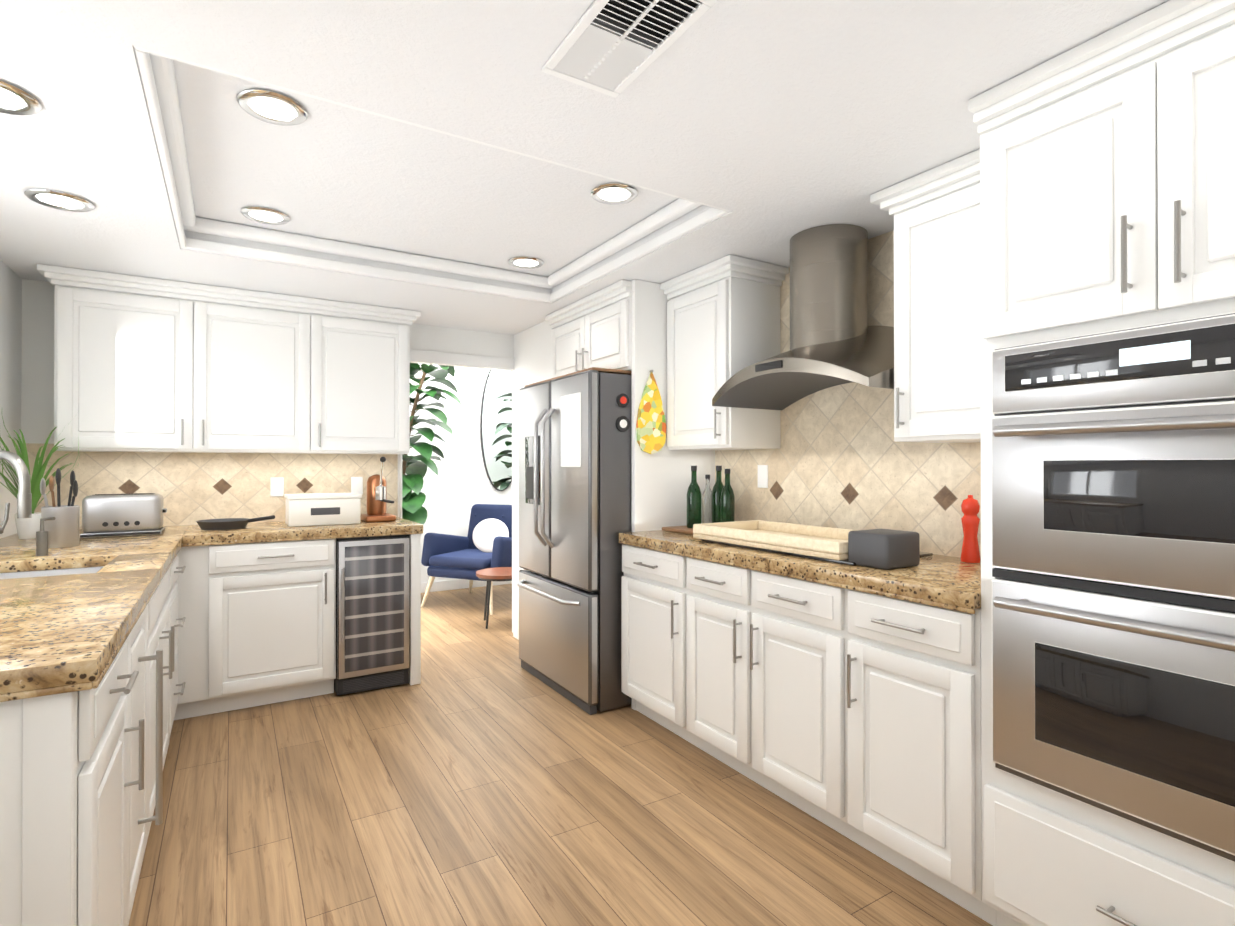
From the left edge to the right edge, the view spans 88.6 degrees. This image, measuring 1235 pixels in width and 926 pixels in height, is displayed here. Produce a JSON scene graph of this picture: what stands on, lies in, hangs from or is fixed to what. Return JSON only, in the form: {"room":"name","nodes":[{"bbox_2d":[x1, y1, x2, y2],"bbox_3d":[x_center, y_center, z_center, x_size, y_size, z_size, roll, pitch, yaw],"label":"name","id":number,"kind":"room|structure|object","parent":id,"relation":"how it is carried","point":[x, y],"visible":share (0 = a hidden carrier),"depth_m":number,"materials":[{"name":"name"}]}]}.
{"room":"kitchen","nodes":[
{"label":"kitchen","id":0,"kind":"room"},
{"bbox_2d":[0,260,21,538],"bbox_3d":[-1.164,0.147,0.038,0.120,2.200,7.390,0,0,-31],"label":"wall","id":1,"kind":"structure","parent":0,"point":[10,338],"depth_m":3.06,"materials":[{"name":"white paint"}]},
{"bbox_2d":[21,279,513,516],"bbox_3d":[-1.701,0.163,4.111,3.450,2.200,0.120,0,0,-31],"label":"wall","id":2,"kind":"structure","parent":0,"point":[37,373],"depth_m":3.28,"materials":[{"name":"white paint"}]},
{"bbox_2d":[49,276,324,453],"bbox_3d":[-2.288,-0.471,3.477,1.174,0.824,0.329,0,0,-31],"label":"upper cabinet","id":3,"kind":"object","parent":2,"relation":"attached to","point":[144,364],"depth_m":3.30,"materials":[{"name":"white paint"}]},
{"bbox_2d":[26,443,397,529],"bbox_3d":[-2.246,0.147,3.701,1.851,0.490,0.009,0,0,-31],"label":"tile backsplash","id":4,"kind":"structure","parent":2,"relation":"attached to","point":[191,488],"depth_m":3.64,"materials":[{"name":"beige tile"}]},
{"bbox_2d":[270,477,283,496],"bbox_3d":[-2.050,0.144,3.811,0.070,0.115,0.007,0,0,-31],"label":"electrical outlet plate","id":5,"kind":"object","parent":4,"relation":"attached to","point":[277,487],"depth_m":3.81,"materials":[{"name":"white plastic"}]},
{"bbox_2d":[351,477,362,494],"bbox_3d":[-1.666,0.145,4.045,0.070,0.115,0.007,0,0,-31],"label":"electrical outlet plate","id":6,"kind":"object","parent":4,"relation":"attached to","point":[356,482],"depth_m":4.04,"materials":[{"name":"white plastic"}]},
{"bbox_2d":[758,465,767,487],"bbox_3d":[0.731,0.068,3.183,0.006,0.115,0.070,0,0,-31],"label":"electrical outlet plate","id":7,"kind":"object","parent":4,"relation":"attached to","point":[762,469],"depth_m":3.18,"materials":[{"name":"white plastic"}]},
{"bbox_2d":[325,308,412,453],"bbox_3d":[-1.626,-0.469,3.882,0.617,0.824,0.329,0,0,-31],"label":"upper cabinet","id":8,"kind":"object","parent":2,"relation":"attached to","point":[367,354],"depth_m":3.77,"materials":[{"name":"white paint"}]},
{"bbox_2d":[400,349,513,631],"bbox_3d":[-1.079,0.252,4.481,0.922,2.025,0.136,0,0,-31],"label":"door frame","id":9,"kind":"structure","parent":2,"relation":"attached to","point":[435,357],"depth_m":4.43,"materials":[{"name":"white"}]},
{"bbox_2d":[402,363,511,582],"bbox_3d":[-2.155,0.021,6.130,6.100,2.500,0.120,0,0,-31],"label":"wall","id":10,"kind":"structure","parent":0,"point":[456,488],"depth_m":6.38,"materials":[{"name":"white paint"}]},
{"bbox_2d":[421,579,511,592],"bbox_3d":[-2.119,1.221,6.068,6.100,0.100,0.014,0,0,-31],"label":"baseboard","id":11,"kind":"structure","parent":10,"relation":"attached to","point":[444,585],"depth_m":6.35,"materials":[{"name":"white wood"}]},
{"bbox_2d":[480,369,511,490],"bbox_3d":[-1.218,-0.387,6.614,0.440,1.360,0.026,0,0,-31],"label":"oval mirror","id":12,"kind":"object","parent":10,"relation":"attached to","point":[496,425],"visible":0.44,"depth_m":6.58,"materials":[{"name":"black mirror"}]},
{"bbox_2d":[128,584,992,925],"bbox_3d":[-0.430,1.296,2.246,8.400,0.080,10.800,0,0,-31],"label":"floor","id":13,"kind":"structure","parent":0,"point":[478,776],"depth_m":2.20,"materials":[{"name":"brown wood"}]},
{"bbox_2d":[0,618,139,925],"bbox_3d":[-1.360,0.818,1.165,0.683,0.868,0.558,0,0,-31],"label":"base cabinet","id":14,"kind":"object","parent":13,"relation":"on","point":[70,761],"depth_m":1.10,"materials":[{"name":"white paint"}]},
{"bbox_2d":[140,591,155,871],"bbox_3d":[-1.589,0.819,1.540,0.683,0.868,0.559,0,0,-31],"label":"base cabinet","id":15,"kind":"object","parent":13,"relation":"on","point":[148,617],"depth_m":1.89,"materials":[{"name":"white paint"}]},
{"bbox_2d":[156,558,175,824],"bbox_3d":[-1.897,0.821,2.043,0.683,0.868,0.859,0,0,-31],"label":"base cabinet","id":16,"kind":"object","parent":13,"relation":"on","point":[166,590],"depth_m":2.32,"materials":[{"name":"white paint"}]},
{"bbox_2d":[0,450,191,701],"bbox_3d":[-1.967,0.272,2.160,0.717,0.634,2.909,0,0,-31],"label":"countertop","id":17,"kind":"structure","parent":16,"relation":"on","point":[69,617],"depth_m":1.61,"materials":[{"name":"beige stone"}]},
{"bbox_2d":[0,450,55,555],"bbox_3d":[-2.158,0.150,2.247,0.223,0.390,0.239,0,0,-31],"label":"faucet","id":18,"kind":"object","parent":17,"relation":"on","point":[24,496],"depth_m":2.19,"materials":[{"name":"grey metal"}]},
{"bbox_2d":[0,416,79,538],"bbox_3d":[-2.630,0.046,2.848,0.276,0.603,0.357,0,0,-31],"label":"spiky plant","id":19,"kind":"object","parent":17,"relation":"on","point":[28,528],"visible":0.73,"depth_m":2.89,"materials":[{"name":"green plant"}]},
{"bbox_2d":[0,566,103,578],"bbox_3d":[-1.980,0.488,2.053,0.534,0.203,0.484,0,0,-31],"label":"sink basin","id":20,"kind":"object","parent":17,"relation":"in","point":[33,571],"depth_m":2.27,"materials":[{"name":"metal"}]},
{"bbox_2d":[40,468,79,547],"bbox_3d":[-2.309,0.183,2.622,0.121,0.326,0.128,0,0,-31],"label":"utensil crock","id":21,"kind":"object","parent":17,"relation":"on","point":[62,528],"visible":0.98,"depth_m":2.59,"materials":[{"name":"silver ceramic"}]},
{"bbox_2d":[79,493,166,537],"bbox_3d":[-2.397,0.250,3.086,0.323,0.197,0.203,0,0,-31],"label":"toaster","id":22,"kind":"object","parent":17,"relation":"on","point":[116,515],"visible":1,"depth_m":3.01,"materials":[{"name":"silver metal"}]},
{"bbox_2d":[176,547,183,719],"bbox_3d":[-2.243,0.823,2.611,0.683,0.868,0.589,0,0,-31],"label":"base cabinet","id":23,"kind":"object","parent":13,"relation":"on","point":[180,557],"depth_m":3.04,"materials":[{"name":"white paint"}]},
{"bbox_2d":[224,538,335,711],"bbox_3d":[-1.917,0.827,3.510,0.575,0.868,0.652,0,0,-31],"label":"base cabinet","id":24,"kind":"object","parent":13,"relation":"on","point":[282,594],"depth_m":3.25,"materials":[{"name":"white paint"}]},
{"bbox_2d":[188,517,422,546],"bbox_3d":[-1.763,0.377,3.602,1.130,0.052,0.659,0,0,-31],"label":"countertop","id":25,"kind":"structure","parent":24,"relation":"on","point":[254,532],"depth_m":3.34,"materials":[{"name":"beige stone"}]},
{"bbox_2d":[196,515,274,529],"bbox_3d":[-2.056,0.315,3.406,0.363,0.070,0.265,0,0,-31],"label":"frying pan","id":26,"kind":"object","parent":25,"relation":"on","point":[224,524],"visible":1,"depth_m":3.34,"materials":[{"name":"grey metal"}]},
{"bbox_2d":[284,493,361,526],"bbox_3d":[-1.694,0.265,3.639,0.382,0.172,0.242,0,0,-31],"label":"bread box","id":27,"kind":"object","parent":25,"relation":"on","point":[316,509],"visible":1,"depth_m":3.54,"materials":[{"name":"white"}]},
{"bbox_2d":[361,457,395,521],"bbox_3d":[-1.443,0.157,3.833,0.170,0.389,0.304,0,0,-31],"label":"espresso machine","id":28,"kind":"object","parent":25,"relation":"on","point":[377,501],"visible":0.98,"depth_m":3.85,"materials":[{"name":"orange metal"}]},
{"bbox_2d":[334,534,409,695],"bbox_3d":[-1.491,0.823,3.736,0.380,0.854,0.693,0,0,-31],"label":"wine cooler","id":29,"kind":"object","parent":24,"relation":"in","point":[372,612],"visible":0.94,"depth_m":3.47,"materials":[{"name":"black glass"}]},
{"bbox_2d":[402,363,461,524],"bbox_3d":[-1.856,0.151,5.612,0.951,2.234,0.839,0,0,-31],"label":"plant","id":30,"kind":"object","parent":13,"relation":"on","point":[414,469],"visible":0.44,"depth_m":5.61,"materials":[{"name":"green plant"}]},
{"bbox_2d":[421,504,511,614],"bbox_3d":[-1.226,0.837,5.790,0.850,0.874,0.820,0,0,24],"label":"chair","id":31,"kind":"object","parent":13,"relation":"on","point":[486,543],"visible":0.69,"depth_m":5.65,"materials":[{"name":"blue fabric"}]},
{"bbox_2d":[473,519,508,551],"bbox_3d":[-1.172,0.670,5.841,0.257,0.306,0.342,0,0,-31],"label":"chair pillow","id":32,"kind":"object","parent":31,"relation":"on","point":[484,534],"depth_m":5.80,"materials":[{"name":"white fabric"}]},
{"bbox_2d":[476,567,511,628],"bbox_3d":[-0.906,1.062,5.003,0.420,0.411,0.420,0,0,-31],"label":"side table","id":33,"kind":"object","parent":13,"relation":"on","point":[488,575],"visible":0.65,"depth_m":4.86,"materials":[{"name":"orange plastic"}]},
{"bbox_2d":[513,321,552,639],"bbox_3d":[-0.359,0.166,4.473,0.538,2.198,0.656,0,0,-31],"label":"panel","id":34,"kind":"object","parent":13,"relation":"on","point":[532,355],"visible":0.17,"depth_m":4.52,"materials":[{"name":"white paint"}]},
{"bbox_2d":[517,370,631,714],"bbox_3d":[-0.082,0.397,3.696,0.838,1.721,0.926,0,0,-31],"label":"refrigerator","id":35,"kind":"object","parent":13,"relation":"on","point":[575,475],"visible":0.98,"depth_m":3.26,"materials":[{"name":"silver metal"}]},
{"bbox_2d":[525,367,631,386],"bbox_3d":[-0.069,-0.472,3.715,0.660,0.015,0.860,0,0,-31],"label":"panel","id":36,"kind":"object","parent":35,"relation":"on","point":[613,371],"visible":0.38,"depth_m":3.28,"materials":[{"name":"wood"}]},
{"bbox_2d":[621,544,668,729],"bbox_3d":[0.431,0.824,3.077,0.621,0.866,0.600,0,0,-31],"label":"base cabinet","id":37,"kind":"object","parent":13,"relation":"on","point":[645,580],"depth_m":2.99,"materials":[{"name":"white paint"}]},
{"bbox_2d":[619,530,980,613],"bbox_3d":[0.736,0.373,2.575,0.629,0.052,1.778,0,0,-31],"label":"countertop","id":38,"kind":"structure","parent":37,"relation":"on","point":[946,582],"depth_m":2.07,"materials":[{"name":"beige stone"}]},
{"bbox_2d":[662,525,693,534],"bbox_3d":[0.456,0.340,3.236,0.340,0.017,0.320,0,0,-31],"label":"cutting board","id":39,"kind":"object","parent":38,"relation":"on","point":[682,529],"visible":0.27,"depth_m":3.20,"materials":[{"name":"brown wood"}]},
{"bbox_2d":[687,466,700,527],"bbox_3d":[0.393,0.172,3.245,0.076,0.318,0.076,0,0,-31],"label":"bottle","id":40,"kind":"object","parent":39,"relation":"on","point":[693,503],"visible":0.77,"depth_m":3.22,"materials":[{"name":"green glass"}]},
{"bbox_2d":[702,475,711,522],"bbox_3d":[0.481,0.197,3.369,0.065,0.270,0.065,0,0,-31],"label":"bottle","id":41,"kind":"object","parent":39,"relation":"on","point":[706,506],"visible":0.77,"depth_m":3.34,"materials":[{"name":"clear glass"}]},
{"bbox_2d":[711,466,723,522],"bbox_3d":[0.528,0.173,3.292,0.076,0.318,0.076,0,0,-31],"label":"bottle","id":42,"kind":"object","parent":39,"relation":"on","point":[718,486],"visible":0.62,"depth_m":3.27,"materials":[{"name":"green glass"}]},
{"bbox_2d":[720,469,734,521],"bbox_3d":[0.557,0.180,3.205,0.072,0.302,0.072,0,0,-31],"label":"bottle","id":43,"kind":"object","parent":39,"relation":"on","point":[727,505],"visible":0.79,"depth_m":3.18,"materials":[{"name":"green glass"}]},
{"bbox_2d":[702,539,932,565],"bbox_3d":[0.772,0.341,2.574,0.450,0.011,0.800,0,0,-31],"label":"cooktop","id":44,"kind":"object","parent":38,"relation":"in","point":[922,554],"visible":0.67,"depth_m":2.35,"materials":[{"name":"black glass"}]},
{"bbox_2d":[693,520,856,559],"bbox_3d":[0.717,0.303,2.598,0.400,0.062,0.800,0,0,-31],"label":"tray","id":45,"kind":"object","parent":44,"relation":"on","point":[821,542],"visible":0.77,"depth_m":2.59,"materials":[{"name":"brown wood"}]},
{"bbox_2d":[848,529,919,569],"bbox_3d":[0.896,0.287,2.131,0.180,0.114,0.155,0,0,-31],"label":"speaker box","id":46,"kind":"object","parent":38,"relation":"on","point":[886,549],"visible":0.98,"depth_m":2.07,"materials":[{"name":"grey plastic"}]},
{"bbox_2d":[960,495,980,562],"bbox_3d":[1.234,0.228,2.212,0.062,0.234,0.062,0,0,-31],"label":"pepper mill","id":47,"kind":"object","parent":38,"relation":"on","point":[970,521],"visible":1,"depth_m":2.19,"materials":[{"name":"red paint"}]},
{"bbox_2d":[632,279,714,709],"bbox_3d":[0.309,0.161,3.379,0.538,2.198,0.033,0,0,-31],"label":"wall","id":48,"kind":"structure","parent":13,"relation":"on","point":[661,480],"depth_m":3.29,"materials":[{"name":"white paint"}]},
{"bbox_2d":[636,370,665,453],"bbox_3d":[0.175,-0.263,3.266,0.180,0.436,0.020,0,0,-31],"label":"hanging towel","id":49,"kind":"object","parent":48,"relation":"hanging from","point":[651,429],"visible":1,"depth_m":3.26,"materials":[{"name":"yellow fabric"}]},
{"bbox_2d":[669,553,816,818],"bbox_3d":[0.767,0.822,2.528,0.621,0.866,0.973,0,0,-31],"label":"base cabinet","id":50,"kind":"object","parent":13,"relation":"on","point":[743,642],"depth_m":2.40,"materials":[{"name":"white paint"}]},
{"bbox_2d":[817,583,996,925],"bbox_3d":[1.074,0.820,2.025,0.621,0.866,0.491,0,0,-31],"label":"base cabinet","id":51,"kind":"object","parent":13,"relation":"on","point":[854,716],"depth_m":1.84,"materials":[{"name":"white paint"}]},
{"bbox_2d":[968,0,1234,925],"bbox_3d":[1.382,0.153,1.450,0.714,2.196,0.815,0,0,-31],"label":"tall cabinet","id":52,"kind":"object","parent":13,"relation":"on","point":[1107,273],"visible":1,"depth_m":1.39,"materials":[{"name":"white paint"}]},
{"bbox_2d":[0,0,1168,334],"bbox_3d":[0.257,-1.109,0.911,3.450,0.320,7.630,0,0,-31],"label":"ceiling","id":53,"kind":"structure","parent":0,"point":[772,126],"depth_m":1.84,"materials":[{"name":"white paint"}]},
{"bbox_2d":[0,79,41,114],"bbox_3d":[-1.596,-0.940,1.613,0.183,0.012,0.183,0,0,-37],"label":"recessed light","id":54,"kind":"object","parent":53,"relation":"in","point":[14,100],"depth_m":1.64,"materials":[{"name":"silver metal"}]},
{"bbox_2d":[24,188,94,211],"bbox_3d":[-1.992,-0.938,2.261,0.183,0.012,0.183,0,0,-37],"label":"recessed light","id":55,"kind":"object","parent":53,"relation":"in","point":[61,200],"depth_m":2.25,"materials":[{"name":"silver metal"}]},
{"bbox_2d":[240,206,289,224],"bbox_3d":[-1.531,-1.076,2.754,0.183,0.012,0.183,0,0,-37],"label":"recessed light","id":56,"kind":"object","parent":53,"relation":"in","point":[265,215],"depth_m":2.74,"materials":[{"name":"silver metal"}]},
{"bbox_2d":[237,89,307,125],"bbox_3d":[-1.048,-1.079,1.925,0.183,0.012,0.183,0,0,-37],"label":"recessed light","id":57,"kind":"object","parent":53,"relation":"in","point":[271,107],"depth_m":1.91,"materials":[{"name":"silver metal"}]},
{"bbox_2d":[133,46,730,302],"bbox_3d":[-0.745,-1.013,2.579,1.800,0.137,1.580,0,0,-31],"label":"molding","id":58,"kind":"structure","parent":53,"relation":"attached to","point":[157,75],"depth_m":2.85,"materials":[{"name":"white"}]},
{"bbox_2d":[508,256,543,268],"bbox_3d":[-0.490,-1.073,3.390,0.183,0.012,0.183,0,0,-37],"label":"recessed light","id":59,"kind":"object","parent":53,"relation":"in","point":[524,262],"depth_m":3.38,"materials":[{"name":"silver metal"}]},
{"bbox_2d":[590,182,637,204],"bbox_3d":[-0.013,-1.077,2.533,0.183,0.012,0.183,0,0,-37],"label":"recessed light","id":60,"kind":"object","parent":53,"relation":"in","point":[614,193],"depth_m":2.52,"materials":[{"name":"silver metal"}]},
{"bbox_2d":[542,0,717,97],"bbox_3d":[0.011,-0.941,1.399,0.210,0.010,0.400,0,0,-31],"label":"ceiling vent","id":61,"kind":"object","parent":53,"relation":"in","point":[606,47],"visible":1,"depth_m":1.41,"materials":[{"name":"white plastic"}]},
{"bbox_3d":[1.646,0.154,1.825,0.120,2.200,7.510,0,0,-31],"label":"wall","id":62,"kind":"structure","parent":0,"visible":0},
{"bbox_2d":[545,280,631,377],"bbox_3d":[0.031,-0.709,3.780,0.594,0.452,0.931,0,0,-31],"label":"upper cabinet","id":63,"kind":"object","parent":62,"relation":"attached to","point":[593,330],"visible":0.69,"depth_m":3.54,"materials":[{"name":"white paint"}]},
{"bbox_2d":[660,255,788,449],"bbox_3d":[0.522,-0.504,3.170,0.376,0.868,0.543,0,0,-31],"label":"upper cabinet","id":64,"kind":"object","parent":62,"relation":"attached to","point":[723,320],"visible":1,"depth_m":3.03,"materials":[{"name":"white paint"}]},
{"bbox_2d":[712,224,893,409],"bbox_3d":[0.799,-0.599,2.594,0.501,0.683,0.820,0,0,-31],"label":"range hood","id":65,"kind":"object","parent":62,"relation":"attached to","point":[835,339],"visible":0.98,"depth_m":2.50,"materials":[{"name":"silver metal"}]},
{"bbox_2d":[715,230,980,557],"bbox_3d":[0.999,-0.277,2.761,0.009,1.329,1.820,0,0,-31],"label":"tile backsplash","id":66,"kind":"structure","parent":62,"relation":"attached to","point":[840,458],"depth_m":2.69,"materials":[{"name":"beige tile"}]},
{"bbox_2d":[870,149,980,442],"bbox_3d":[1.175,-0.508,2.100,0.376,0.868,0.503,0,0,-31],"label":"upper cabinet","id":67,"kind":"object","parent":62,"relation":"attached to","point":[935,212],"visible":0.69,"depth_m":2.04,"materials":[{"name":"white paint"}]}
]}

